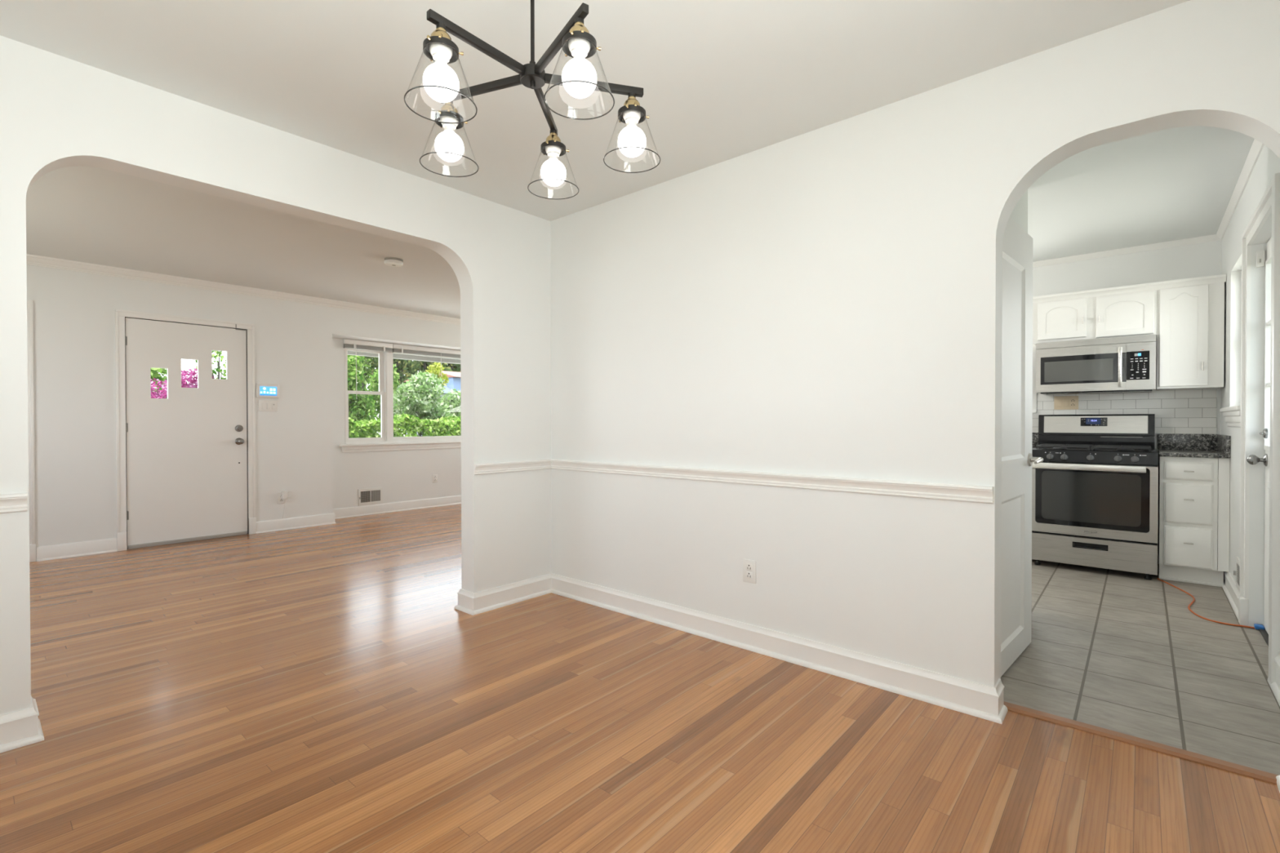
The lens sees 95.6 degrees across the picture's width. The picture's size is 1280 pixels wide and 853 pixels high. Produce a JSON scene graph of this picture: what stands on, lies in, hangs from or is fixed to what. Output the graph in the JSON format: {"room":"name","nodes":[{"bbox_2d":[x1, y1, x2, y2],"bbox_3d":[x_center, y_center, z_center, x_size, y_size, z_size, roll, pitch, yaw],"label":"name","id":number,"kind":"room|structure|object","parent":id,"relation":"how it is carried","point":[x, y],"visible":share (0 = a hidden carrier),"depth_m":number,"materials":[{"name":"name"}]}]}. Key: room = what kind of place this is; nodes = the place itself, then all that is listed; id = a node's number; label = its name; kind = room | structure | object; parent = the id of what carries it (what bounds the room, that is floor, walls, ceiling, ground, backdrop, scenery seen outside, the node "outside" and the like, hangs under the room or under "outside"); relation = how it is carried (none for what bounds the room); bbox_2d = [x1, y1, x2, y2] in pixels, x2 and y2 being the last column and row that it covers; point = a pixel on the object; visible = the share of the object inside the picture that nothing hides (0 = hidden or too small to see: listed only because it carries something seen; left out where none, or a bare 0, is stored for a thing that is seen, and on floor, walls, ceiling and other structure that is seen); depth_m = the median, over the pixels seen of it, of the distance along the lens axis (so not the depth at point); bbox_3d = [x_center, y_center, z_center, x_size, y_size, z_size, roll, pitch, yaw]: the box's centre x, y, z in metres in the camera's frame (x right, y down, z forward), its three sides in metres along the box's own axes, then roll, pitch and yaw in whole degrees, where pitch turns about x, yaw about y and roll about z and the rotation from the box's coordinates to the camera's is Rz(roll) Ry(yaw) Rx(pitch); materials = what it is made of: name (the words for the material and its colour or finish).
{"room":"dining room","nodes":[
{"label":"dining room","id":0,"kind":"room"},
{"bbox_2d":[35,537,117,561],"bbox_3d":[-4.708,1.028,4.868,0.022,0.116,0.490,0,1,41],"label":"baseboard","id":1,"kind":"structure","parent":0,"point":[105,545],"depth_m":4.85,"materials":[{"name":"white wood"}]},
{"bbox_2d":[26,165,460,319],"bbox_3d":[-2.079,-1.430,5.375,4.015,0.100,7.800,0,1,41],"label":"ceiling","id":2,"kind":"structure","parent":0,"point":[91,215],"depth_m":4.37,"materials":[{"name":"white paint"}]},
{"bbox_2d":[384,257,403,266],"bbox_3d":[-2.027,-1.350,4.782,0.144,0.050,0.144,0,1,41],"label":"smoke detector","id":3,"kind":"object","parent":2,"relation":"attached to","point":[390,261],"visible":1,"depth_m":4.74,"materials":[{"name":"white plastic"}]},
{"bbox_2d":[26,264,460,546],"bbox_3d":[-3.392,-0.214,6.521,0.160,2.590,7.800,0,1,41],"label":"wall","id":4,"kind":"structure","parent":0,"point":[73,312],"depth_m":5.16,"materials":[{"name":"white paint"}]},
{"bbox_2d":[26,299,35,562],"bbox_3d":[-5.212,0.040,4.337,0.103,2.102,0.952,0,1,41],"label":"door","id":5,"kind":"structure","parent":4,"relation":"in","point":[29,303],"depth_m":4.65,"materials":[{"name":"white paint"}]},
{"bbox_2d":[115,309,256,551],"bbox_3d":[-4.245,0.030,5.469,0.208,2.102,1.046,0,1,41],"label":"door","id":6,"kind":"structure","parent":4,"relation":"in","point":[186,460],"depth_m":5.40,"materials":[{"name":"white paint"}]},
{"bbox_2d":[26,253,460,324],"bbox_3d":[-3.345,-1.349,6.404,0.055,0.074,7.500,0,1,41],"label":"crown molding","id":7,"kind":"structure","parent":4,"relation":"attached to","point":[31,260],"depth_m":5.58,"materials":[{"name":"white wood"}]},
{"bbox_2d":[256,382,279,398],"bbox_3d":[-3.791,-0.365,5.917,0.026,0.146,0.202,0,1,41],"label":"control panel","id":8,"kind":"object","parent":4,"relation":"attached to","point":[263,390],"visible":1,"depth_m":5.91,"materials":[{"name":"white plastic"}]},
{"bbox_2d":[258,400,277,411],"bbox_3d":[-3.795,-0.209,5.925,0.010,0.112,0.168,0,1,41],"label":"light switch","id":9,"kind":"object","parent":4,"relation":"attached to","point":[264,406],"visible":1,"depth_m":5.92,"materials":[{"name":"white plastic"}]},
{"bbox_2d":[277,493,284,503],"bbox_3d":[-3.719,0.743,6.020,0.009,0.113,0.072,0,1,41],"label":"wall outlet","id":10,"kind":"object","parent":4,"relation":"attached to","point":[280,500],"visible":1,"depth_m":6.01,"materials":[{"name":"white plastic"}]},
{"bbox_2d":[281,490,292,518],"bbox_3d":[-3.671,0.811,6.041,0.040,0.280,0.095,0,1,41],"label":"power adapter","id":11,"kind":"object","parent":4,"relation":"attached to","point":[284,494],"visible":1,"depth_m":6.01,"materials":[{"name":"white plastic"}]},
{"bbox_2d":[256,512,335,533],"bbox_3d":[-3.619,1.016,6.135,0.032,0.116,0.766,0,1,41],"label":"baseboard","id":12,"kind":"structure","parent":4,"relation":"attached to","point":[269,526],"depth_m":6.11,"materials":[{"name":"white wood"}]},
{"bbox_2d":[0,35,551,715],"bbox_3d":[-0.507,-0.203,4.029,0.135,2.580,7.800,0,1,41],"label":"wall","id":13,"kind":"structure","parent":0,"point":[57,112],"depth_m":2.68,"materials":[{"name":"white paint"}]},
{"bbox_2d":[0,493,27,513],"bbox_3d":[-2.320,0.266,1.810,0.027,0.062,0.565,0,1,41],"label":"chair rail","id":14,"kind":"object","parent":13,"relation":"attached to","point":[9,503],"visible":1,"depth_m":2.00,"materials":[{"name":"white wood"}]},
{"bbox_2d":[0,696,44,753],"bbox_3d":[-2.581,1.051,1.636,0.195,0.118,1.250,0,1,41],"label":"baseboard","id":15,"kind":"structure","parent":13,"relation":"attached to","point":[20,728],"depth_m":2.01,"materials":[{"name":"white wood"}]},
{"bbox_2d":[454,573,1008,724],"bbox_3d":[1.396,1.023,4.301,2.730,0.118,4.517,0,1,41],"label":"baseboard","id":16,"kind":"structure","parent":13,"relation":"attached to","point":[983,701],"depth_m":2.76,"materials":[{"name":"white wood"}]},
{"bbox_2d":[332,336,461,508],"bbox_3d":[-2.722,-0.040,7.642,0.290,2.300,2.930,0,1,41],"label":"wall","id":17,"kind":"structure","parent":0,"point":[402,475],"depth_m":7.17,"materials":[{"name":"white paint"}]},
{"bbox_2d":[358,487,382,506],"bbox_3d":[-3.260,0.847,7.031,0.022,0.197,0.286,0,1,41],"label":"air vent","id":18,"kind":"object","parent":17,"relation":"in","point":[366,496],"visible":1,"depth_m":7.03,"materials":[{"name":"white plastic"}]},
{"bbox_2d":[360,490,369,502],"bbox_3d":[-3.304,0.845,6.989,0.005,0.133,0.115,0,1,41],"label":"grille","id":19,"kind":"object","parent":18,"relation":"attached to","point":[365,495],"depth_m":6.99,"materials":[{"name":"grey metal"}]},
{"bbox_2d":[371,489,380,502],"bbox_3d":[-3.224,0.844,7.082,0.005,0.133,0.115,0,1,41],"label":"grille","id":20,"kind":"object","parent":18,"relation":"attached to","point":[375,494],"depth_m":7.08,"materials":[{"name":"grey metal"}]},
{"bbox_2d":[333,494,461,519],"bbox_3d":[-2.726,1.002,7.650,0.022,0.116,2.738,0,1,41],"label":"baseboard","id":21,"kind":"structure","parent":17,"relation":"attached to","point":[342,513],"depth_m":7.25,"materials":[{"name":"white wood"}]},
{"bbox_2d":[337,348,461,453],"bbox_3d":[-2.755,-0.346,7.684,0.182,1.288,2.405,0,1,41],"label":"window","id":22,"kind":"structure","parent":17,"relation":"in","point":[387,442],"depth_m":7.19,"materials":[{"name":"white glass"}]},
{"bbox_2d":[342,338,393,399],"bbox_3d":[-3.259,-0.672,6.983,0.062,0.698,0.576,0,1,41],"label":"window blind","id":23,"kind":"object","parent":22,"relation":"attached to","point":[348,344],"visible":1,"depth_m":6.93,"materials":[{"name":"white plastic"}]},
{"bbox_2d":[391,343,460,376],"bbox_3d":[-2.530,-0.845,7.825,0.062,0.368,1.640,0,1,41],"label":"window blind","id":24,"kind":"object","parent":22,"relation":"attached to","point":[398,348],"visible":0.65,"depth_m":7.53,"materials":[{"name":"white plastic"}]},
{"bbox_2d":[432,474,437,483],"bbox_3d":[-2.708,0.689,7.679,0.009,0.113,0.072,0,1,41],"label":"wall outlet","id":25,"kind":"object","parent":17,"relation":"attached to","point":[434,476],"visible":1,"depth_m":7.67,"materials":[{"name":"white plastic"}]},
{"bbox_2d":[0,0,1189,221],"bbox_3d":[-0.261,-1.383,1.492,3.545,0.100,3.100,0,1,41],"label":"ceiling","id":26,"kind":"structure","parent":0,"point":[721,81],"depth_m":2.14,"materials":[{"name":"white paint"}]},
{"bbox_2d":[404,0,660,199],"bbox_3d":[-0.329,-1.073,1.675,0.743,0.523,0.721,0,1,41],"label":"chandelier","id":27,"kind":"object","parent":26,"relation":"hanging from","point":[578,77],"visible":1,"depth_m":1.65,"materials":[{"name":"black metal"}]},
{"bbox_2d":[0,503,1279,852],"bbox_3d":[-0.696,1.126,4.171,7.665,0.080,7.550,0,1,41],"label":"floor","id":28,"kind":"structure","parent":0,"point":[324,688],"depth_m":2.13,"materials":[{"name":"brown wood"}]},
{"bbox_2d":[1031,413,1158,579],"bbox_3d":[3.506,0.490,4.504,0.756,1.173,0.713,0,1,41],"label":"range","id":29,"kind":"object","parent":28,"relation":"on","point":[1095,488],"visible":0.98,"depth_m":4.30,"materials":[{"name":"silver metal"}]},
{"bbox_2d":[1031,447,1157,452],"bbox_3d":[3.533,0.196,4.529,0.748,0.045,0.635,0,1,41],"label":"cooktop","id":30,"kind":"object","parent":29,"relation":"in","point":[1037,449],"depth_m":4.33,"materials":[{"name":"black metal"}]},
{"bbox_2d":[1003,701,1277,784],"bbox_3d":[1.722,1.125,2.033,0.860,0.070,0.065,0,1,41],"label":"threshold","id":31,"kind":"object","parent":28,"relation":"on","point":[1262,775],"visible":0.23,"depth_m":1.99,"materials":[{"name":"brown wood"}]},
{"bbox_2d":[1157,454,1230,586],"bbox_3d":[3.954,0.643,4.169,0.345,0.872,0.667,0,1,41],"label":"base cabinet","id":32,"kind":"object","parent":28,"relation":"on","point":[1193,492],"visible":1,"depth_m":3.94,"materials":[{"name":"white paint"}]},
{"bbox_2d":[1157,433,1231,458],"bbox_3d":[3.960,0.133,4.174,0.350,0.148,0.660,0,1,41],"label":"countertop","id":33,"kind":"structure","parent":32,"relation":"on","point":[1171,445],"depth_m":4.34,"materials":[{"name":"stone"}]},
{"bbox_2d":[1157,577,1264,630],"bbox_3d":[3.400,1.071,3.625,0.210,0.026,1.079,0,0,18],"label":"extension cord","id":34,"kind":"object","parent":28,"relation":"on","point":[1256,626],"visible":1,"depth_m":3.23,"materials":[{"name":"orange rubber"}]},
{"bbox_3d":[2.843,0.637,5.129,1.064,0.872,0.667,0,1,41],"label":"base cabinet","id":35,"kind":"object","parent":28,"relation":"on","visible":0},
{"bbox_2d":[1031,432,1038,448],"bbox_3d":[2.842,0.126,5.140,1.084,0.148,0.660,0,1,41],"label":"countertop","id":36,"kind":"structure","parent":35,"relation":"on","point":[1034,435],"depth_m":5.04,"materials":[{"name":"stone"}]},
{"bbox_2d":[550,0,1279,687],"bbox_3d":[0.798,-0.195,2.725,3.545,2.580,0.135,0,1,41],"label":"wall","id":37,"kind":"structure","parent":0,"point":[827,300],"depth_m":2.55,"materials":[{"name":"white paint"}]},
{"bbox_2d":[473,458,993,503],"bbox_3d":[0.179,0.254,2.787,2.531,0.062,0.589,0,1,41],"label":"chair rail","id":38,"kind":"object","parent":37,"relation":"attached to","point":[982,494],"visible":1,"depth_m":2.76,"materials":[{"name":"white wood"}]},
{"bbox_2d":[742,559,755,583],"bbox_3d":[0.539,0.714,2.863,0.072,0.113,0.009,0,1,41],"label":"wall outlet","id":39,"kind":"object","parent":37,"relation":"attached to","point":[748,566],"visible":1,"depth_m":2.86,"materials":[{"name":"white plastic"}]},
{"bbox_2d":[746,571,751,579],"bbox_3d":[0.538,0.734,2.862,0.031,0.033,0.004,0,1,41],"label":"receptacle","id":40,"kind":"object","parent":39,"relation":"attached to","point":[748,574],"depth_m":2.86,"materials":[{"name":"white plastic"}]},
{"bbox_2d":[746,563,751,571],"bbox_3d":[0.538,0.694,2.862,0.031,0.033,0.004,0,1,41],"label":"receptacle","id":41,"kind":"object","parent":39,"relation":"attached to","point":[748,566],"depth_m":2.86,"materials":[{"name":"white plastic"}]},
{"bbox_2d":[1009,189,1027,232],"bbox_3d":[1.785,-0.158,2.931,0.100,2.500,1.464,0,1,41],"label":"wall partition","id":42,"kind":"structure","parent":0,"point":[1019,214],"depth_m":3.29,"materials":[{"name":"white paint"}]},
{"bbox_2d":[1000,216,1043,676],"bbox_3d":[1.665,0.074,2.634,0.801,2.018,0.157,-1,1,-45],"label":"door","id":43,"kind":"structure","parent":42,"relation":"in","point":[1017,459],"depth_m":2.72,"materials":[{"name":"white paint"}]},
{"bbox_2d":[1032,240,1222,564],"bbox_3d":[3.074,-0.231,5.474,3.395,2.600,0.150,0,1,41],"label":"wall","id":44,"kind":"structure","parent":0,"point":[1204,259],"depth_m":4.62,"materials":[{"name":"white paint"}]},
{"bbox_2d":[1032,344,1036,413],"bbox_3d":[3.068,-0.562,5.413,1.062,0.885,0.145,0,1,41],"label":"trim","id":45,"kind":"structure","parent":44,"relation":"in","point":[1034,393],"depth_m":5.04,"materials":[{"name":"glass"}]},
{"bbox_2d":[1032,289,1156,346],"bbox_3d":[3.620,-0.866,4.646,0.767,0.368,0.355,0,1,41],"label":"upper cabinet","id":46,"kind":"object","parent":44,"relation":"attached to","point":[1130,313],"visible":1,"depth_m":4.52,"materials":[{"name":"white paint"}]},
{"bbox_2d":[1035,334,1155,395],"bbox_3d":[3.610,-0.472,4.619,0.736,0.416,0.416,0,1,41],"label":"microwave","id":47,"kind":"object","parent":46,"relation":"attached to","point":[1123,364],"visible":1,"depth_m":4.48,"materials":[{"name":"silver metal"}]},
{"bbox_2d":[1032,274,1226,303],"bbox_3d":[3.660,-1.039,4.416,1.126,0.048,0.032,0,1,41],"label":"crown molding","id":48,"kind":"structure","parent":46,"relation":"attached to","point":[1222,277],"depth_m":4.37,"materials":[{"name":"white paint"}]},
{"bbox_2d":[1031,388,1217,434],"bbox_3d":[3.354,-0.188,5.127,2.472,0.480,0.009,0,1,41],"label":"wall tile","id":49,"kind":"structure","parent":44,"relation":"attached to","point":[1188,411],"depth_m":4.52,"materials":[{"name":"white tile"}]},
{"bbox_2d":[1053,395,1078,409],"bbox_3d":[3.598,-0.200,4.903,0.167,0.114,0.010,0,1,41],"label":"switch plate","id":50,"kind":"object","parent":49,"relation":"attached to","point":[1060,402],"visible":1,"depth_m":4.90,"materials":[{"name":"beige plastic"}]},
{"bbox_2d":[1070,399,1075,406],"bbox_3d":[3.632,-0.199,4.872,0.033,0.066,0.004,0,1,41],"label":"receptacle","id":51,"kind":"object","parent":50,"relation":"attached to","point":[1072,401],"depth_m":4.87,"materials":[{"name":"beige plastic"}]},
{"bbox_2d":[1032,138,1264,267],"bbox_3d":[1.903,-1.397,4.112,3.395,0.042,3.425,0,1,41],"label":"trim","id":52,"kind":"structure","parent":44,"relation":"attached to","point":[1256,148],"depth_m":4.34,"materials":[{"name":"white wood"}]},
{"bbox_2d":[1157,433,1217,450],"bbox_3d":[4.169,0.117,4.416,0.350,0.122,0.020,0,1,41],"label":"backsplash","id":53,"kind":"structure","parent":44,"relation":"attached to","point":[1165,441],"depth_m":4.41,"materials":[{"name":"stone"}]},
{"bbox_2d":[1155,281,1224,390],"bbox_3d":[4.045,-0.663,4.281,0.352,0.768,0.355,0,1,41],"label":"upper cabinet","id":54,"kind":"object","parent":44,"relation":"attached to","point":[1190,338],"visible":1,"depth_m":4.17,"materials":[{"name":"white paint"}]},
{"bbox_2d":[1027,125,1254,262],"bbox_3d":[2.006,-1.468,4.115,3.545,0.100,3.565,0,1,41],"label":"ceiling","id":55,"kind":"structure","parent":0,"point":[1177,183],"depth_m":3.51,"materials":[{"name":"white paint"}]},
{"bbox_2d":[1220,145,1279,626],"bbox_3d":[2.237,-0.189,1.790,0.155,2.580,6.800,0,1,41],"label":"wall","id":56,"kind":"structure","parent":0,"point":[1268,163],"depth_m":3.15,"materials":[{"name":"white paint"}]},
{"bbox_2d":[1222,571,1239,619],"bbox_3d":[3.651,1.025,3.576,0.030,0.118,0.925,0,1,41],"label":"baseboard","id":57,"kind":"structure","parent":56,"relation":"attached to","point":[1229,588],"depth_m":3.60,"materials":[{"name":"white wood"}]},
{"bbox_2d":[1219,276,1241,426],"bbox_3d":[3.705,-0.511,3.535,0.178,1.028,0.925,0,1,41],"label":"window","id":58,"kind":"structure","parent":56,"relation":"in","point":[1232,414],"depth_m":3.53,"materials":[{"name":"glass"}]},
{"bbox_2d":[1233,556,1239,591],"bbox_3d":[3.494,0.875,3.387,0.022,0.178,0.295,0,1,41],"label":"air vent","id":59,"kind":"object","parent":56,"relation":"in","point":[1236,572],"visible":0.5,"depth_m":3.46,"materials":[{"name":"white plastic"}]},
{"bbox_2d":[1236,564,1239,585],"bbox_3d":[3.503,0.875,3.389,0.005,0.118,0.230,0,1,41],"label":"grille","id":60,"kind":"object","parent":59,"relation":"attached to","point":[1237,566],"depth_m":3.45,"materials":[{"name":"grey metal"}]},
{"bbox_2d":[1238,173,1279,684],"bbox_3d":[3.059,0.017,2.768,0.188,2.150,1.052,0,1,41],"label":"door","id":61,"kind":"structure","parent":56,"relation":"in","point":[1269,202],"depth_m":3.02,"materials":[{"name":"white paint"}]},
{"bbox_2d":[1256,249,1265,267],"bbox_3d":[3.327,-0.899,3.113,0.030,0.085,0.021,0,1,41],"label":"sensor","id":62,"kind":"object","parent":56,"relation":"attached to","point":[1260,254],"visible":1,"depth_m":3.11,"materials":[{"name":"white plastic"}]},
{"bbox_2d":[1267,651,1279,792],"bbox_3d":[1.341,1.031,0.976,0.125,0.156,4.080,0,1,41],"label":"baseboard","id":63,"kind":"structure","parent":56,"relation":"attached to","point":[1275,686],"depth_m":2.37,"materials":[{"name":"white wood"}]},
{"bbox_3d":[-0.704,-1.424,4.187,9.850,0.420,9.000,0,1,41],"label":"roof","id":64,"kind":"structure","parent":0,"visible":0},
{"bbox_2d":[347,351,460,364],"bbox_3d":[-4.041,-1.101,7.073,0.970,0.265,8.800,0,1,41],"label":"soffit","id":65,"kind":"structure","parent":64,"relation":"attached to","point":[396,356],"depth_m":8.53,"materials":[{"name":"paint"}]},
{"label":"outside","id":66,"kind":"structure","parent":0,"visible":0},
{"bbox_3d":[-17.437,1.622,21.052,72.000,0.200,44.000,0,1,41],"label":"ground","id":67,"kind":"structure","parent":66,"visible":0},
{"bbox_2d":[150,367,167,398],"bbox_3d":[-12.398,-0.144,14.557,1.787,3.429,2.630,0,1,-28],"label":"tree","id":68,"kind":"object","parent":67,"relation":"on","point":[154,371],"visible":0.04,"depth_m":14.32,"materials":[{"name":"green plant"}]},
{"bbox_2d":[151,377,167,398],"bbox_3d":[-8.048,0.384,9.485,1.231,2.442,1.490,0,0,-19],"label":"flowering shrub","id":69,"kind":"object","parent":67,"relation":"on","point":[163,393],"visible":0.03,"depth_m":9.40,"materials":[{"name":"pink plant"}]},
{"bbox_2d":[161,368,213,389],"bbox_3d":[-8.865,0.214,11.616,1.091,2.748,1.429,0,1,-27],"label":"flowering shrub","id":70,"kind":"object","parent":67,"relation":"on","point":[193,383],"visible":0.2,"depth_m":11.29,"materials":[{"name":"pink plant"}]},
{"bbox_2d":[195,350,226,379],"bbox_3d":[-13.512,-0.738,18.713,2.164,4.549,1.780,0,1,41],"label":"tree","id":71,"kind":"object","parent":67,"relation":"on","point":[218,353],"visible":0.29,"depth_m":18.64,"materials":[{"name":"green plant"}]},
{"bbox_2d":[347,355,377,438],"bbox_3d":[-6.415,-0.139,12.898,1.057,3.427,1.275,0,1,-21],"label":"young tree","id":72,"kind":"object","parent":67,"relation":"on","point":[359,409],"visible":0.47,"depth_m":12.79,"materials":[{"name":"green plant"}]},
{"bbox_2d":[349,355,377,395],"bbox_3d":[-16.956,-1.886,35.664,3.307,6.579,3.968,0,1,22],"label":"tree","id":73,"kind":"object","parent":67,"relation":"on","point":[366,380],"visible":0.06,"depth_m":35.34,"materials":[{"name":"green plant"}]},
{"bbox_2d":[366,364,399,426],"bbox_3d":[-7.053,-0.140,16.174,1.088,3.376,1.459,0,1,-23],"label":"young tree","id":74,"kind":"object","parent":67,"relation":"on","point":[374,386],"visible":0.21,"depth_m":15.96,"materials":[{"name":"green plant"}]},
{"bbox_2d":[355,394,413,437],"bbox_3d":[-9.274,0.223,17.787,1.219,2.770,4.731,0,1,41],"label":"hedge","id":75,"kind":"object","parent":67,"relation":"on","point":[375,414],"visible":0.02,"depth_m":18.29,"materials":[{"name":"green plant"}]},
{"bbox_2d":[360,355,425,435],"bbox_3d":[-10.960,-1.257,25.843,3.128,5.555,3.127,0,1,41],"label":"tree","id":76,"kind":"object","parent":67,"relation":"on","point":[401,364],"visible":0.23,"depth_m":25.46,"materials":[{"name":"green plant"}]},
{"bbox_2d":[348,413,461,438],"bbox_3d":[-4.309,0.661,13.062,1.048,1.918,8.018,0,1,41],"label":"hedge","id":77,"kind":"object","parent":67,"relation":"on","point":[446,424],"visible":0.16,"depth_m":11.99,"materials":[{"name":"green plant"}]},
{"bbox_2d":[393,369,457,436],"bbox_3d":[-5.474,0.064,14.762,1.600,2.987,2.051,0,1,-23],"label":"shrub","id":78,"kind":"object","parent":67,"relation":"on","point":[417,397],"visible":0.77,"depth_m":14.35,"materials":[{"name":"green plant"}]},
{"bbox_2d":[406,385,450,436],"bbox_3d":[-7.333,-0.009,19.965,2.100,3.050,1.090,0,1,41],"label":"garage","id":79,"kind":"structure","parent":67,"relation":"on","point":[447,389],"depth_m":19.69,"materials":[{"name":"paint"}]},
{"bbox_2d":[404,360,453,374],"bbox_3d":[-11.412,-1.606,30.512,3.336,6.102,3.226,0,1,-29],"label":"tree","id":80,"kind":"object","parent":67,"relation":"on","point":[424,364],"visible":0.14,"depth_m":30.06,"materials":[{"name":"green plant"}]},
{"bbox_2d":[403,370,460,391],"bbox_3d":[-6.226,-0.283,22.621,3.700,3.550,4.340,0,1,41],"label":"house","id":81,"kind":"structure","parent":67,"relation":"on","point":[454,377],"depth_m":20.15,"materials":[{"name":"blue"}]},
{"bbox_2d":[425,362,448,400],"bbox_3d":[-6.428,-0.272,18.441,0.732,3.600,0.826,0,1,-22],"label":"young tree","id":82,"kind":"object","parent":67,"relation":"on","point":[436,370],"visible":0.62,"depth_m":18.30,"materials":[{"name":"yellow plant"}]},
{"bbox_2d":[438,388,461,435],"bbox_3d":[-5.191,0.206,16.864,1.941,2.668,1.936,0,1,41],"label":"shrub","id":83,"kind":"object","parent":67,"relation":"on","point":[454,400],"visible":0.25,"depth_m":16.17,"materials":[{"name":"green plant"}]},
{"bbox_2d":[442,362,460,372],"bbox_3d":[-11.417,-1.895,35.009,3.188,6.592,3.682,0,1,41],"label":"tree","id":84,"kind":"object","parent":67,"relation":"on","point":[455,367],"visible":0.1,"depth_m":34.49,"materials":[{"name":"green plant"}]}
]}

